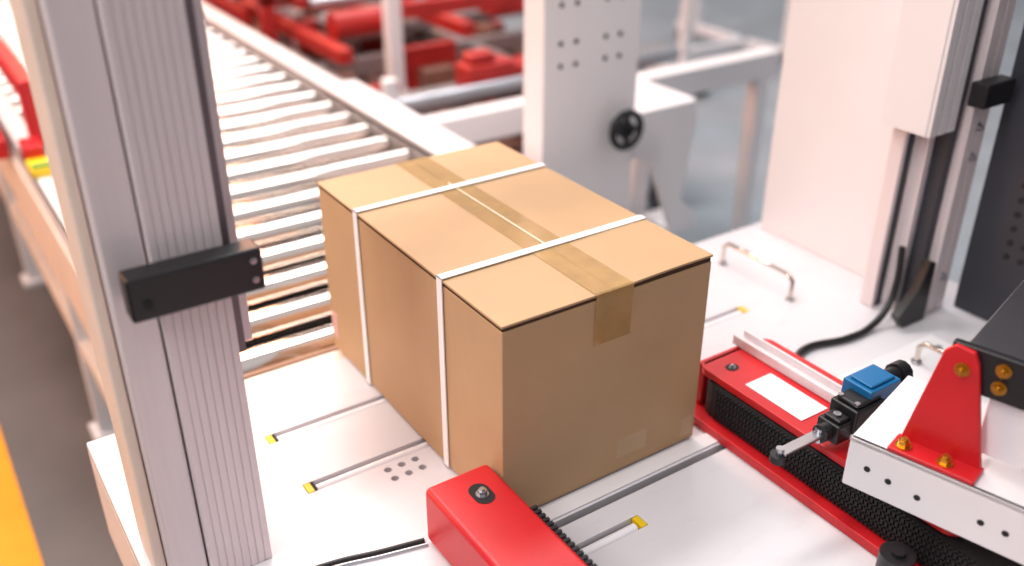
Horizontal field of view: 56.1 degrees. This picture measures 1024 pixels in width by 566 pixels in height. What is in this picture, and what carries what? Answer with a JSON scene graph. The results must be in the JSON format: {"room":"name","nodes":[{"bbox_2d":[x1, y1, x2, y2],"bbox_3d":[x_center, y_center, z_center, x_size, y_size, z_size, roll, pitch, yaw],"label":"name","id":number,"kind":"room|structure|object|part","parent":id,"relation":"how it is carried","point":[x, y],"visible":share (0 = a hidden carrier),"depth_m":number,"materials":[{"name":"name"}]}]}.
{"room":"factory floor","nodes":[
{"label":"factory floor","id":0,"kind":"room"},
{"bbox_2d":[0,0,1023,565],"bbox_3d":[-1.114,-1.412,6.468,16.000,0.053,18.000,-17,33,-29],"label":"floor","id":1,"kind":"structure","parent":0,"point":[46,411],"depth_m":3.46,"materials":[{"name":"grey concrete"}]},
{"bbox_2d":[0,0,473,439],"bbox_3d":[-1.432,-0.558,3.757,1.180,1.020,4.500,-17,33,-29],"label":"conveyor","id":2,"kind":"object","parent":1,"relation":"on","point":[289,125],"visible":0.38,"depth_m":2.83,"materials":[{"name":"metal"}]},
{"bbox_3d":[-1.842,-0.631,3.408,0.065,0.160,4.500,-17,33,-29],"label":"rail","id":3,"kind":"part","parent":2,"relation":"part of","materials":[{"name":"beige metal"}]},
{"bbox_3d":[-1.005,-0.895,3.898,0.095,0.160,4.500,-17,33,-29],"label":"rail","id":4,"kind":"part","parent":2,"relation":"part of","materials":[{"name":"silver metal"}]},
{"bbox_3d":[-0.182,-0.333,2.823,0.125,0.150,1.530,-17,33,-29],"label":"rail","id":5,"kind":"part","parent":2,"relation":"part of","materials":[{"name":"silver metal"}]},
{"bbox_2d":[202,0,695,154],"bbox_3d":[-0.554,-1.315,4.762,1.580,1.400,2.800,-17,33,-29],"label":"machine","id":6,"kind":"object","parent":1,"relation":"on","point":[428,57],"visible":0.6,"depth_m":4.11,"materials":[{"name":"red metal"}]},
{"bbox_2d":[86,222,988,565],"bbox_3d":[0.420,0.665,1.654,1.725,0.860,1.600,-17,33,-29],"label":"table","id":7,"kind":"object","parent":1,"relation":"on","point":[345,478],"depth_m":1.55,"materials":[{"name":"white metal"}]},
{"bbox_2d":[9,0,166,565],"bbox_3d":[-0.509,-0.351,0.968,0.015,1.699,0.095,-17,33,-29],"label":"cover edge","id":8,"kind":"object","parent":7,"relation":"on","point":[26,15],"visible":1,"depth_m":1.11,"materials":[{"name":"white metal"}]},
{"bbox_2d":[37,0,207,565],"bbox_3d":[-0.475,-0.355,0.975,0.048,1.699,0.120,-17,33,-29],"label":"vertical post","id":9,"kind":"object","parent":7,"relation":"on","point":[71,30],"visible":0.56,"depth_m":1.08,"materials":[{"name":"metal"}]},
{"bbox_2d":[93,0,271,565],"bbox_3d":[-0.404,-0.362,0.988,0.084,1.699,0.094,-17,33,-29],"label":"vertical post","id":10,"kind":"object","parent":7,"relation":"on","point":[147,48],"visible":0.93,"depth_m":1.11,"materials":[{"name":"metal"}]},
{"bbox_2d":[118,239,265,322],"bbox_3d":[-0.369,-0.004,1.116,0.157,0.056,0.033,-17,33,-29],"label":"clamp bar","id":11,"kind":"object","parent":10,"relation":"attached to","point":[188,281],"visible":0.93,"depth_m":1.10,"materials":[{"name":"black metal"}]},
{"bbox_2d":[143,300,153,309],"bbox_3d":[-0.408,0.025,1.078,0.012,0.012,0.001,-17,33,-29],"label":"bolt","id":12,"kind":"object","parent":11,"relation":"in","point":[149,304],"depth_m":1.08,"materials":[{"name":"black metal"}]},
{"bbox_2d":[250,258,256,263],"bbox_3d":[-0.303,-0.025,1.129,0.008,0.008,0.005,-17,33,-29],"label":"bolt","id":13,"kind":"object","parent":11,"relation":"attached to","point":[253,260],"visible":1,"depth_m":1.13,"materials":[{"name":"metal"}]},
{"bbox_2d":[253,276,259,282],"bbox_3d":[-0.303,-0.003,1.141,0.008,0.008,0.005,-17,33,-29],"label":"bolt","id":14,"kind":"object","parent":11,"relation":"attached to","point":[256,279],"visible":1,"depth_m":1.14,"materials":[{"name":"metal"}]},
{"bbox_2d":[184,0,245,351],"bbox_3d":[-0.350,-0.515,0.914,0.011,1.360,0.018,-17,33,-29],"label":"groove","id":15,"kind":"object","parent":10,"relation":"attached to","point":[189,8],"depth_m":1.10,"materials":[{"name":"black metal"}]},
{"bbox_2d":[193,0,252,341],"bbox_3d":[-0.360,-0.529,0.941,0.025,1.360,0.040,-17,33,-29],"label":"slide strip","id":16,"kind":"object","parent":10,"relation":"attached to","point":[197,4],"visible":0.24,"depth_m":1.12,"materials":[{"name":"silver metal"}]},
{"bbox_2d":[426,465,597,565],"bbox_3d":[0.138,0.467,1.120,0.113,0.107,0.785,-17,33,-29],"label":"guide","id":17,"kind":"object","parent":7,"relation":"on","point":[474,518],"visible":1,"depth_m":1.30,"materials":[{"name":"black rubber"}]},
{"bbox_2d":[317,141,712,506],"bbox_3d":[-0.021,0.039,1.668,0.388,0.348,0.610,-17,33,-29],"label":"cardboard box","id":18,"kind":"object","parent":7,"relation":"on","point":[535,328],"visible":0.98,"depth_m":1.48,"materials":[{"name":"brown cardboard"}]},
{"bbox_3d":[0.177,0.312,1.526,0.430,0.004,0.028,-17,33,-29],"label":"box stop rail","id":19,"kind":"part","parent":7,"relation":"part of","materials":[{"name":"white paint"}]},
{"bbox_3d":[0.536,-0.031,2.103,0.020,0.060,0.220,-17,33,-29],"label":"wire handle","id":20,"kind":"part","parent":7,"relation":"part of","materials":[{"name":"silver metal"}]},
{"bbox_2d":[761,0,916,283],"bbox_3d":[0.713,-0.858,1.805,0.040,1.800,0.360,-17,33,-29],"label":"panel","id":21,"kind":"object","parent":7,"relation":"on","point":[830,147],"visible":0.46,"depth_m":2.10,"materials":[{"name":"white paint"}]},
{"bbox_2d":[795,245,905,356],"bbox_3d":[0.652,0.044,1.857,0.330,0.161,0.044,-17,33,-29],"label":"cable","id":22,"kind":"object","parent":7,"relation":"on","point":[876,321],"visible":0.91,"depth_m":1.91,"materials":[{"name":"black plastic"}]},
{"bbox_2d":[693,330,1023,565],"bbox_3d":[0.575,0.318,1.393,0.239,0.118,0.820,-17,33,-29],"label":"guide","id":23,"kind":"object","parent":7,"relation":"on","point":[755,396],"visible":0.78,"depth_m":1.51,"materials":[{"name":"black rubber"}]},
{"bbox_2d":[769,359,912,465],"bbox_3d":[0.515,0.189,1.429,0.328,0.073,0.084,-17,33,-29],"label":"switch","id":24,"kind":"object","parent":23,"relation":"on","point":[863,391],"visible":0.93,"depth_m":1.42,"materials":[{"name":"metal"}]},
{"bbox_3d":[0.423,0.231,1.396,0.095,0.005,0.019,-17,33,-29],"label":"lever arm","id":25,"kind":"part","parent":24,"relation":"part of","materials":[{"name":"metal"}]},
{"bbox_3d":[0.800,0.228,1.678,0.340,0.008,0.400,-17,33,-29],"label":"raised plate","id":26,"kind":"part","parent":7,"relation":"part of","materials":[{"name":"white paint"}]},
{"bbox_2d":[891,258,935,327],"bbox_3d":[0.802,0.021,1.923,0.089,0.138,0.020,-17,33,-29],"label":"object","id":27,"kind":"structure","parent":7,"relation":"on","point":[911,309],"depth_m":1.92,"materials":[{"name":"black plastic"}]},
{"bbox_3d":[0.818,0.167,1.727,0.020,0.051,0.220,-17,33,-29],"label":"wire handle","id":28,"kind":"part","parent":7,"relation":"part of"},
{"bbox_2d":[874,0,987,305],"bbox_3d":[0.795,-0.745,1.594,0.057,1.799,0.090,-17,33,-29],"label":"slide channel","id":29,"kind":"object","parent":7,"relation":"on","point":[944,144],"visible":0.26,"depth_m":1.89,"materials":[{"name":"black metal"}]},
{"bbox_2d":[860,127,935,308],"bbox_3d":[0.773,-0.130,1.928,0.051,0.399,0.060,-17,33,-29],"label":"slide rail steel","id":30,"kind":"object","parent":29,"relation":"attached to","point":[921,157],"depth_m":1.91,"materials":[{"name":"silver metal"}]},
{"bbox_2d":[880,0,983,137],"bbox_3d":[0.765,-0.912,1.483,0.080,1.400,0.108,-17,33,-29],"label":"panel","id":31,"kind":"object","parent":29,"relation":"attached to","point":[935,39],"visible":1,"depth_m":1.73,"materials":[{"name":"white paint"}]},
{"bbox_2d":[842,280,1023,564],"bbox_3d":[0.840,0.286,1.189,0.750,0.367,0.301,23,36,36],"label":"bracket","id":32,"kind":"object","parent":7,"relation":"on","point":[932,451],"visible":1,"depth_m":1.23,"materials":[{"name":"white metal"}]},
{"bbox_3d":[0.727,0.065,1.226,0.200,0.007,0.244,23,36,36],"label":"steel plate","id":33,"kind":"part","parent":32,"relation":"part of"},
{"bbox_3d":[0.743,0.230,1.129,0.360,0.095,0.019,23,36,36],"label":"plate","id":34,"kind":"part","parent":32,"relation":"part of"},
{"bbox_2d":[925,0,1016,312],"bbox_3d":[0.858,-0.751,1.605,0.060,1.799,0.079,-17,33,-29],"label":"vertical post","id":35,"kind":"object","parent":7,"relation":"on","point":[999,13],"visible":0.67,"depth_m":1.84,"materials":[{"name":"metal"}]},
{"bbox_2d":[940,273,946,279],"bbox_3d":[0.883,-0.011,1.961,0.016,0.016,0.010,-17,33,-29],"label":"bolt","id":36,"kind":"object","parent":35,"relation":"attached to","point":[943,276],"visible":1,"depth_m":1.96,"materials":[{"name":"metal"}]},
{"bbox_2d":[968,153,976,160],"bbox_3d":[0.883,-0.240,1.838,0.016,0.016,0.010,-17,33,-29],"label":"bolt","id":37,"kind":"object","parent":35,"relation":"attached to","point":[972,157],"visible":1,"depth_m":1.84,"materials":[{"name":"metal"}]},
{"bbox_2d":[975,123,983,130],"bbox_3d":[0.883,-0.293,1.810,0.016,0.016,0.010,-17,33,-29],"label":"bolt","id":38,"kind":"object","parent":35,"relation":"attached to","point":[979,127],"visible":1,"depth_m":1.81,"materials":[{"name":"metal"}]},
{"bbox_2d":[967,74,1016,109],"bbox_3d":[0.878,-0.350,1.757,0.090,0.046,0.035,-17,33,-29],"label":"bar","id":39,"kind":"object","parent":35,"relation":"attached to","point":[993,91],"visible":1,"depth_m":1.74,"materials":[{"name":"black plastic"}]},
{"bbox_2d":[953,26,1023,320],"bbox_3d":[1.190,-0.562,1.254,0.018,1.799,0.930,-17,33,-29],"label":"panel","id":40,"kind":"object","parent":7,"relation":"on","point":[993,267],"visible":1,"depth_m":1.88,"materials":[{"name":"black metal"}]},
{"bbox_2d":[423,0,778,232],"bbox_3d":[0.544,-0.825,3.114,1.615,2.100,0.700,-17,33,-29],"label":"frame","id":41,"kind":"object","parent":1,"relation":"on","point":[585,112],"visible":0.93,"depth_m":2.75,"materials":[{"name":"white paint"}]},
{"bbox_3d":[0.212,-0.842,2.471,0.325,1.460,0.020,-17,33,-29],"label":"plate","id":42,"kind":"part","parent":41,"relation":"part of","materials":[{"name":"white paint"}]},
{"bbox_2d":[648,175,660,210],"bbox_3d":[0.680,-0.403,4.344,0.080,0.190,0.140,-17,33,-29],"label":"caster wheel","id":43,"kind":"object","parent":1,"relation":"on","point":[653,200],"visible":0.27,"depth_m":4.34,"materials":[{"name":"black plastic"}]},
{"bbox_2d":[644,0,790,97],"bbox_3d":[1.105,-1.812,6.360,2.600,0.760,1.300,-17,33,-29],"label":"frame","id":44,"kind":"object","parent":1,"relation":"on","point":[689,23],"visible":0.28,"depth_m":6.57,"materials":[{"name":"paint"}]}
]}

